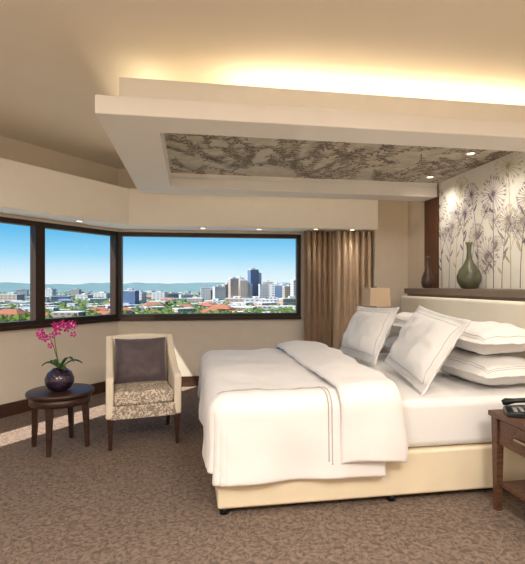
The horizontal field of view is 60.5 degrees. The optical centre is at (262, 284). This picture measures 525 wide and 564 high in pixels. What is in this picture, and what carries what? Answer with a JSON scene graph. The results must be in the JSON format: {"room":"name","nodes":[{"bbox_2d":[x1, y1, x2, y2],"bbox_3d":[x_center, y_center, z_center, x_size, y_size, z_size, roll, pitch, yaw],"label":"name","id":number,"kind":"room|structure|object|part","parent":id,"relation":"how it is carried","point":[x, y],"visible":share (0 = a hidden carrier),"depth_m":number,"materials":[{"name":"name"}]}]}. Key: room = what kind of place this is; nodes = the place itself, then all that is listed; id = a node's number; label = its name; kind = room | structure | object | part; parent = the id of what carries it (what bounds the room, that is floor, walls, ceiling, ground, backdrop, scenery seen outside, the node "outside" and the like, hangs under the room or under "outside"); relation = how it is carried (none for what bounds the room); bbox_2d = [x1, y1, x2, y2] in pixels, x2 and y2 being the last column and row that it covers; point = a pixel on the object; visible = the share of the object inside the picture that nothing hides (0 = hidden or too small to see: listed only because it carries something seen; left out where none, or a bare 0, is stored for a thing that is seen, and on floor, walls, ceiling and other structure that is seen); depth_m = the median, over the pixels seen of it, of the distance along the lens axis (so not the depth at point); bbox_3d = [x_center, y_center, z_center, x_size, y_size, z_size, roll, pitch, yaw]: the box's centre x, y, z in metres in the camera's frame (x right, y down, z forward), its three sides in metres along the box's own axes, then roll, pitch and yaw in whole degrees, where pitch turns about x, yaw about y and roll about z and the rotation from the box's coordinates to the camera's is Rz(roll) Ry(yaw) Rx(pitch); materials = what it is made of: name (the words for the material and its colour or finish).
{"room":"hotel room","nodes":[
{"label":"hotel room","id":0,"kind":"room"},
{"bbox_2d":[0,135,117,404],"bbox_3d":[-2.794,-0.080,4.140,0.140,2.760,3.600,0,0,31],"label":"wall","id":1,"kind":"structure","parent":0,"point":[22,354],"depth_m":4.84,"materials":[{"name":"paint"}]},
{"bbox_2d":[0,217,39,327],"bbox_3d":[-2.965,-0.122,3.772,0.100,1.085,2.294,0,0,31],"label":"window","id":2,"kind":"structure","parent":1,"relation":"in","point":[5,220],"depth_m":4.55,"materials":[{"name":"brown metal"}]},
{"bbox_3d":[-2.965,0.395,3.772,0.100,0.050,2.294,0,0,31],"label":"sill frame","id":3,"kind":"part","parent":2,"relation":"part of","materials":[{"name":"brown wood"}]},
{"bbox_3d":[-2.965,-0.640,3.772,0.100,0.050,2.294,0,0,31],"label":"head frame","id":4,"kind":"part","parent":2,"relation":"part of","materials":[{"name":"brown wood"}]},
{"bbox_2d":[0,381,105,418],"bbox_3d":[-2.727,1.235,4.095,0.019,0.130,3.590,0,0,31],"label":"baseboard","id":5,"kind":"structure","parent":1,"relation":"attached to","point":[21,406],"depth_m":4.54,"materials":[{"name":"brown wood"}]},
{"bbox_3d":[-2.794,0.860,4.140,0.140,0.880,3.600,0,0,31],"label":"sill","id":6,"kind":"part","parent":1,"relation":"part of","materials":[{"name":"paint"}]},
{"bbox_2d":[0,318,119,330],"bbox_3d":[-2.640,0.432,4.194,0.030,0.035,3.350,0,0,31],"label":"trim","id":7,"kind":"structure","parent":1,"relation":"attached to","point":[113,319],"depth_m":4.75,"materials":[{"name":"brown wood"}]},
{"bbox_2d":[30,222,122,323],"bbox_3d":[-2.086,-0.122,5.225,0.134,1.085,1.202,0,0,31],"label":"window","id":8,"kind":"structure","parent":1,"relation":"in","point":[46,225],"depth_m":4.95,"materials":[{"name":"brown metal"}]},
{"bbox_3d":[-2.112,0.393,5.214,0.100,0.055,1.057,0,0,31],"label":"sill frame","id":9,"kind":"part","parent":8,"relation":"part of","materials":[{"name":"brown wood"}]},
{"bbox_3d":[-2.112,-0.637,5.214,0.100,0.055,1.057,0,0,31],"label":"head frame","id":10,"kind":"part","parent":8,"relation":"part of","materials":[{"name":"brown wood"}]},
{"bbox_2d":[0,158,377,231],"bbox_3d":[-1.492,-0.920,4.758,6.245,0.440,1.835,0,0,-35],"label":"window pelmet","id":11,"kind":"structure","parent":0,"point":[26,190],"depth_m":5.36,"materials":[{"name":"paint"}]},
{"bbox_2d":[304,231,331,347],"bbox_3d":[0.718,0.298,5.807,0.375,1.980,0.091,0,0,-9],"label":"curtain","id":12,"kind":"object","parent":11,"relation":"hanging from","point":[317,244],"visible":0.69,"depth_m":5.80,"materials":[{"name":"brown fabric"}]},
{"bbox_2d":[332,231,370,349],"bbox_3d":[1.161,0.298,5.827,0.516,1.980,0.122,0,0,-9],"label":"curtain","id":13,"kind":"object","parent":11,"relation":"hanging from","point":[351,251],"visible":0.58,"depth_m":5.81,"materials":[{"name":"brown fabric"}]},
{"bbox_2d":[118,169,303,375],"bbox_3d":[0.054,-0.080,5.969,3.912,2.760,0.140,0,0,-7],"label":"wall","id":14,"kind":"structure","parent":0,"point":[192,339],"depth_m":5.80,"materials":[{"name":"paint"}]},
{"bbox_2d":[181,376,198,386],"bbox_3d":[-0.214,1.235,5.853,3.210,0.130,0.019,0,0,-7],"label":"baseboard","id":15,"kind":"structure","parent":14,"relation":"attached to","point":[186,381],"depth_m":5.75,"materials":[{"name":"brown wood"}]},
{"bbox_2d":[118,232,300,317],"bbox_3d":[-0.659,-0.122,5.836,2.343,1.085,0.103,0,0,-7],"label":"window","id":16,"kind":"structure","parent":14,"relation":"in","point":[124,234],"depth_m":5.82,"materials":[{"name":"brown metal"}]},
{"bbox_3d":[-0.661,0.395,5.835,2.340,0.050,0.100,0,0,-7],"label":"sill frame","id":17,"kind":"part","parent":16,"relation":"part of","materials":[{"name":"brown wood"}]},
{"bbox_3d":[-0.661,-0.640,5.835,2.340,0.050,0.100,0,0,-7],"label":"head frame","id":18,"kind":"part","parent":16,"relation":"part of","materials":[{"name":"brown wood"}]},
{"bbox_2d":[120,316,300,320],"bbox_3d":[-0.633,0.432,5.774,2.300,0.035,0.030,0,0,-7],"label":"trim","id":19,"kind":"structure","parent":14,"relation":"attached to","point":[283,317],"depth_m":5.75,"materials":[{"name":"brown wood"}]},
{"bbox_2d":[301,235,303,316],"bbox_3d":[1.243,-0.122,6.125,1.512,1.085,0.140,0,0,-7],"label":"pier","id":20,"kind":"object","parent":14,"relation":"attached to","point":[302,236],"visible":0.14,"depth_m":5.96,"materials":[{"name":"paint"}]},
{"bbox_2d":[0,0,524,168],"bbox_3d":[-0.479,-1.510,1.883,6.250,0.100,8.070,0,0,-9],"label":"ceiling","id":21,"kind":"structure","parent":0,"point":[56,56],"depth_m":2.83,"materials":[{"name":"paint"}]},
{"bbox_2d":[0,386,524,563],"bbox_3d":[-0.479,1.350,1.883,6.250,0.100,8.070,0,0,-9],"label":"floor","id":22,"kind":"structure","parent":0,"point":[151,498],"depth_m":2.55,"materials":[{"name":"carpet"}]},
{"bbox_2d":[25,383,94,456],"bbox_3d":[-1.623,1.071,3.619,0.510,0.458,0.510,0,0,-9],"label":"side table","id":23,"kind":"object","parent":22,"relation":"on","point":[40,397],"visible":0.87,"depth_m":3.51,"materials":[{"name":"brown wood"}]},
{"bbox_3d":[-1.821,1.100,3.615,0.058,0.400,0.052,0,0,-9],"label":"leg","id":24,"kind":"part","parent":23,"relation":"part of","materials":[{"name":"brown wood"}]},
{"bbox_3d":[-1.619,1.100,3.421,0.052,0.400,0.058,0,0,-9],"label":"leg","id":25,"kind":"part","parent":23,"relation":"part of","materials":[{"name":"brown wood"}]},
{"bbox_2d":[36,320,81,391],"bbox_3d":[-1.601,0.558,3.584,0.303,0.567,0.222,0,0,13],"label":"potted orchid","id":26,"kind":"object","parent":23,"relation":"on","point":[58,379],"visible":1,"depth_m":3.53,"materials":[{"name":"ceramic"}]},
{"bbox_3d":[-1.618,0.753,3.589,0.220,0.175,0.220,0,0,-9],"label":"pot","id":27,"kind":"part","parent":26,"relation":"part of","materials":[{"name":"ceramic"}]},
{"bbox_3d":[-1.570,0.505,3.564,0.165,0.373,0.037,0,0,12],"label":"flower stem","id":28,"kind":"part","parent":26,"relation":"part of","materials":[{"name":"green plant"}]},
{"bbox_3d":[-1.627,1.100,3.817,0.052,0.400,0.058,0,0,-9],"label":"leg","id":29,"kind":"part","parent":23,"relation":"part of","materials":[{"name":"brown wood"}]},
{"bbox_3d":[-1.425,1.100,3.623,0.058,0.400,0.052,0,0,-9],"label":"leg","id":30,"kind":"part","parent":23,"relation":"part of","materials":[{"name":"brown wood"}]},
{"bbox_2d":[106,333,180,450],"bbox_3d":[-1.043,0.873,3.891,0.590,0.855,0.624,0,0,-19],"label":"armchair","id":31,"kind":"object","parent":22,"relation":"on","point":[143,374],"visible":1,"depth_m":3.85,"materials":[{"name":"beige fabric"}]},
{"bbox_3d":[-1.287,0.760,3.784,0.060,0.600,0.583,0,0,-19],"label":"arm","id":32,"kind":"part","parent":31,"relation":"part of","materials":[{"name":"beige fabric"}]},
{"bbox_3d":[-1.198,1.177,3.544,0.048,0.245,0.048,0,0,-19],"label":"leg","id":33,"kind":"part","parent":31,"relation":"part of","materials":[{"name":"brown wood"}]},
{"bbox_3d":[-1.109,0.723,4.082,0.580,0.555,0.220,0,0,-19],"label":"backrest","id":34,"kind":"part","parent":31,"relation":"part of","materials":[{"name":"beige fabric"}]},
{"bbox_2d":[115,337,166,383],"bbox_3d":[-1.072,0.664,3.973,0.440,0.384,0.199,0,0,-19],"label":"throw cushion","id":35,"kind":"object","parent":31,"relation":"on","point":[137,361],"depth_m":3.93,"materials":[{"name":"fabric"}]},
{"bbox_3d":[-0.948,1.012,3.617,0.520,0.105,0.025,0,0,-19],"label":"rail","id":36,"kind":"part","parent":31,"relation":"part of","materials":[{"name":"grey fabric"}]},
{"bbox_2d":[114,380,173,406],"bbox_3d":[-1.020,0.905,3.825,0.470,0.120,0.485,0,0,-19],"label":"seat cushion","id":37,"kind":"object","parent":31,"relation":"on","point":[129,393],"depth_m":3.64,"materials":[{"name":"grey fabric"}]},
{"bbox_3d":[-0.872,1.177,4.159,0.048,0.245,0.097,0,0,-19],"label":"leg","id":38,"kind":"part","parent":31,"relation":"part of","materials":[{"name":"brown wood"}]},
{"bbox_3d":[-0.786,0.760,3.958,0.060,0.600,0.583,0,0,-19],"label":"arm","id":39,"kind":"part","parent":31,"relation":"part of","materials":[{"name":"beige fabric"}]},
{"bbox_3d":[-0.707,1.177,3.714,0.048,0.245,0.048,0,0,-19],"label":"leg","id":40,"kind":"part","parent":31,"relation":"part of","materials":[{"name":"brown wood"}]},
{"bbox_2d":[197,340,524,514],"bbox_3d":[0.656,0.926,3.629,2.316,0.747,2.155,0,0,-9],"label":"bed","id":41,"kind":"object","parent":22,"relation":"on","point":[296,421],"visible":1,"depth_m":2.63,"materials":[{"name":"white fabric"}]},
{"bbox_2d":[197,348,385,486],"bbox_3d":[0.035,0.861,3.527,1.058,0.502,2.049,0,0,-9],"label":"duvet","id":42,"kind":"object","parent":41,"relation":"on","point":[266,415],"depth_m":2.56,"materials":[{"name":"white fabric"}]},
{"bbox_2d":[339,306,398,364],"bbox_3d":[0.946,0.434,4.131,0.282,0.494,0.821,0,0,-15],"label":"pillow sham","id":43,"kind":"object","parent":41,"relation":"on","point":[366,333],"visible":1,"depth_m":3.93,"materials":[{"name":"white fabric"}]},
{"bbox_2d":[384,335,455,351],"bbox_3d":[1.449,0.587,4.232,0.520,0.241,0.800,0,0,-9],"label":"pillow","id":44,"kind":"object","parent":41,"relation":"on","point":[389,341],"visible":0.09,"depth_m":4.35,"materials":[{"name":"white fabric"}]},
{"bbox_2d":[390,312,414,333],"bbox_3d":[1.449,0.377,4.232,0.544,0.246,0.835,0,0,-9],"label":"pillow","id":45,"kind":"object","parent":44,"relation":"on","point":[402,318],"visible":0.24,"depth_m":4.20,"materials":[{"name":"white fabric"}]},
{"bbox_2d":[384,305,470,395],"bbox_3d":[1.157,0.435,3.284,0.313,0.533,0.947,0,0,0],"label":"pillow sham","id":46,"kind":"object","parent":41,"relation":"on","point":[424,343],"visible":1,"depth_m":3.04,"materials":[{"name":"white fabric"}]},
{"bbox_3d":[0.699,0.848,3.636,2.230,0.295,1.880,0,0,-9],"label":"mattress","id":47,"kind":"part","parent":41,"relation":"part of","materials":[{"name":"white fabric"}]},
{"bbox_2d":[440,347,524,384],"bbox_3d":[1.592,0.589,3.273,0.564,0.228,0.836,0,0,-9],"label":"pillow","id":48,"kind":"object","parent":41,"relation":"on","point":[501,368],"visible":0.7,"depth_m":3.01,"materials":[{"name":"white fabric"}]},
{"bbox_2d":[454,321,524,354],"bbox_3d":[1.592,0.375,3.273,0.573,0.225,0.861,0,0,-9],"label":"pillow","id":49,"kind":"object","parent":48,"relation":"on","point":[488,337],"depth_m":2.97,"materials":[{"name":"white fabric"}]},
{"bbox_2d":[401,288,524,383],"bbox_3d":[2.028,0.669,3.677,0.368,1.262,3.260,0,0,-9],"label":"headboard","id":50,"kind":"object","parent":22,"relation":"on","point":[479,305],"visible":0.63,"depth_m":3.90,"materials":[{"name":"beige leather"}]},
{"bbox_2d":[421,256,433,287],"bbox_3d":[1.860,-0.143,5.078,0.136,0.360,0.136,0,0,-9],"label":"bottle vase","id":51,"kind":"object","parent":50,"relation":"on","point":[427,281],"visible":0.97,"depth_m":5.04,"materials":[{"name":"brown ceramic"}]},
{"bbox_2d":[456,242,481,288],"bbox_3d":[1.982,-0.185,4.318,0.224,0.445,0.224,0,0,-9],"label":"bottle vase","id":52,"kind":"object","parent":50,"relation":"on","point":[469,276],"visible":1,"depth_m":4.25,"materials":[{"name":"green ceramic"}]},
{"bbox_2d":[488,409,524,510],"bbox_3d":[1.671,1.015,2.425,0.632,0.570,0.524,0,0,-9],"label":"nightstand","id":53,"kind":"object","parent":22,"relation":"on","point":[507,432],"visible":1,"depth_m":2.56,"materials":[{"name":"brown wood"}]},
{"bbox_3d":[1.360,1.030,2.603,0.048,0.540,0.048,0,0,-9],"label":"leg","id":54,"kind":"part","parent":53,"relation":"part of","materials":[{"name":"brown wood"}]},
{"bbox_3d":[1.392,0.840,2.380,0.018,0.140,0.390,0,0,-9],"label":"drawer","id":55,"kind":"part","parent":53,"relation":"part of","materials":[{"name":"brown wood"}]},
{"bbox_2d":[501,398,524,417],"bbox_3d":[1.474,0.684,2.530,0.221,0.090,0.179,0,0,21],"label":"telephone","id":56,"kind":"object","parent":53,"relation":"on","point":[516,411],"visible":1,"depth_m":2.56,"materials":[{"name":"black plastic"}]},
{"bbox_2d":[501,480,524,501],"bbox_3d":[1.682,1.147,2.427,0.570,0.025,0.440,0,0,-9],"label":"shelf","id":57,"kind":"object","parent":53,"relation":"attached to","point":[516,487],"depth_m":2.53,"materials":[{"name":"brown wood"}]},
{"bbox_3d":[1.375,0.838,2.377,0.016,0.015,0.120,0,0,-9],"label":"drawer pull","id":58,"kind":"part","parent":53,"relation":"part of","materials":[{"name":"metal"}]},
{"bbox_3d":[1.326,1.015,4.962,0.572,0.570,0.404,0,0,-9],"label":"nightstand","id":59,"kind":"object","parent":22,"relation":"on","visible":0},
{"bbox_2d":[362,286,390,351],"bbox_3d":[1.251,0.369,4.960,0.236,0.720,0.236,0,0,-9],"label":"table lamp","id":60,"kind":"object","parent":59,"relation":"on","point":[375,296],"visible":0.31,"depth_m":4.85,"materials":[{"name":"fabric"}]},
{"bbox_3d":[1.251,0.132,4.960,0.236,0.195,0.236,0,0,-9],"label":"lamp shade","id":61,"kind":"part","parent":60,"relation":"part of","materials":[{"name":"beige fabric"}]},
{"bbox_2d":[95,77,524,201],"bbox_3d":[0.481,-1.150,4.011,3.318,0.300,2.290,0,0,-9],"label":"ceiling","id":62,"kind":"structure","parent":0,"point":[171,137],"depth_m":3.21,"materials":[{"name":"paint"}]},
{"bbox_2d":[165,133,509,182],"bbox_3d":[0.654,-1.152,4.034,2.968,0.002,1.700,0,0,-9],"label":"print","id":63,"kind":"object","parent":62,"relation":"on","point":[188,155],"depth_m":4.17},
{"bbox_2d":[371,200,407,347],"bbox_3d":[1.652,-0.080,5.961,0.448,2.760,0.270,0,0,-9],"label":"wall column","id":64,"kind":"structure","parent":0,"point":[389,243],"depth_m":5.83,"materials":[{"name":"paint"}]},
{"bbox_2d":[408,151,515,288],"bbox_3d":[2.519,-0.080,2.358,0.120,2.760,7.860,0,0,-9],"label":"wall","id":65,"kind":"structure","parent":0,"point":[415,208],"depth_m":5.64,"materials":[{"name":"paint"}]},
{"bbox_2d":[424,197,438,287],"bbox_3d":[1.979,0.150,5.249,0.029,2.300,0.300,0,0,-9],"label":"wall panel","id":66,"kind":"object","parent":65,"relation":"attached to","point":[431,207],"visible":0.29,"depth_m":5.21,"materials":[{"name":"brown wood"}]},
{"bbox_2d":[439,151,524,288],"bbox_3d":[2.203,-0.558,3.847,0.031,1.184,2.500,0,0,-9],"label":"panel","id":67,"kind":"object","parent":65,"relation":"attached to","point":[484,205],"visible":1,"depth_m":4.25,"materials":[{"name":"beige paper"}]},
{"label":"outside","id":68,"kind":"structure","parent":0,"visible":0},
{"label":"ground","id":69,"kind":"structure","parent":68,"visible":0},
{"bbox_2d":[0,282,289,292],"bbox_3d":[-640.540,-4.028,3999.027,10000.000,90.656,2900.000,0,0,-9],"label":"hills","id":70,"kind":"structure","parent":69,"relation":"on","point":[4,286],"depth_m":3392.61,"materials":[{"name":"green plant"}]},
{"bbox_2d":[0,268,295,321],"bbox_3d":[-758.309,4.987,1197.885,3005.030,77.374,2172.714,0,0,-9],"label":"cityscape","id":71,"kind":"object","parent":69,"relation":"on","point":[239,295],"visible":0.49,"depth_m":685.89,"materials":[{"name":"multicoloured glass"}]}
]}

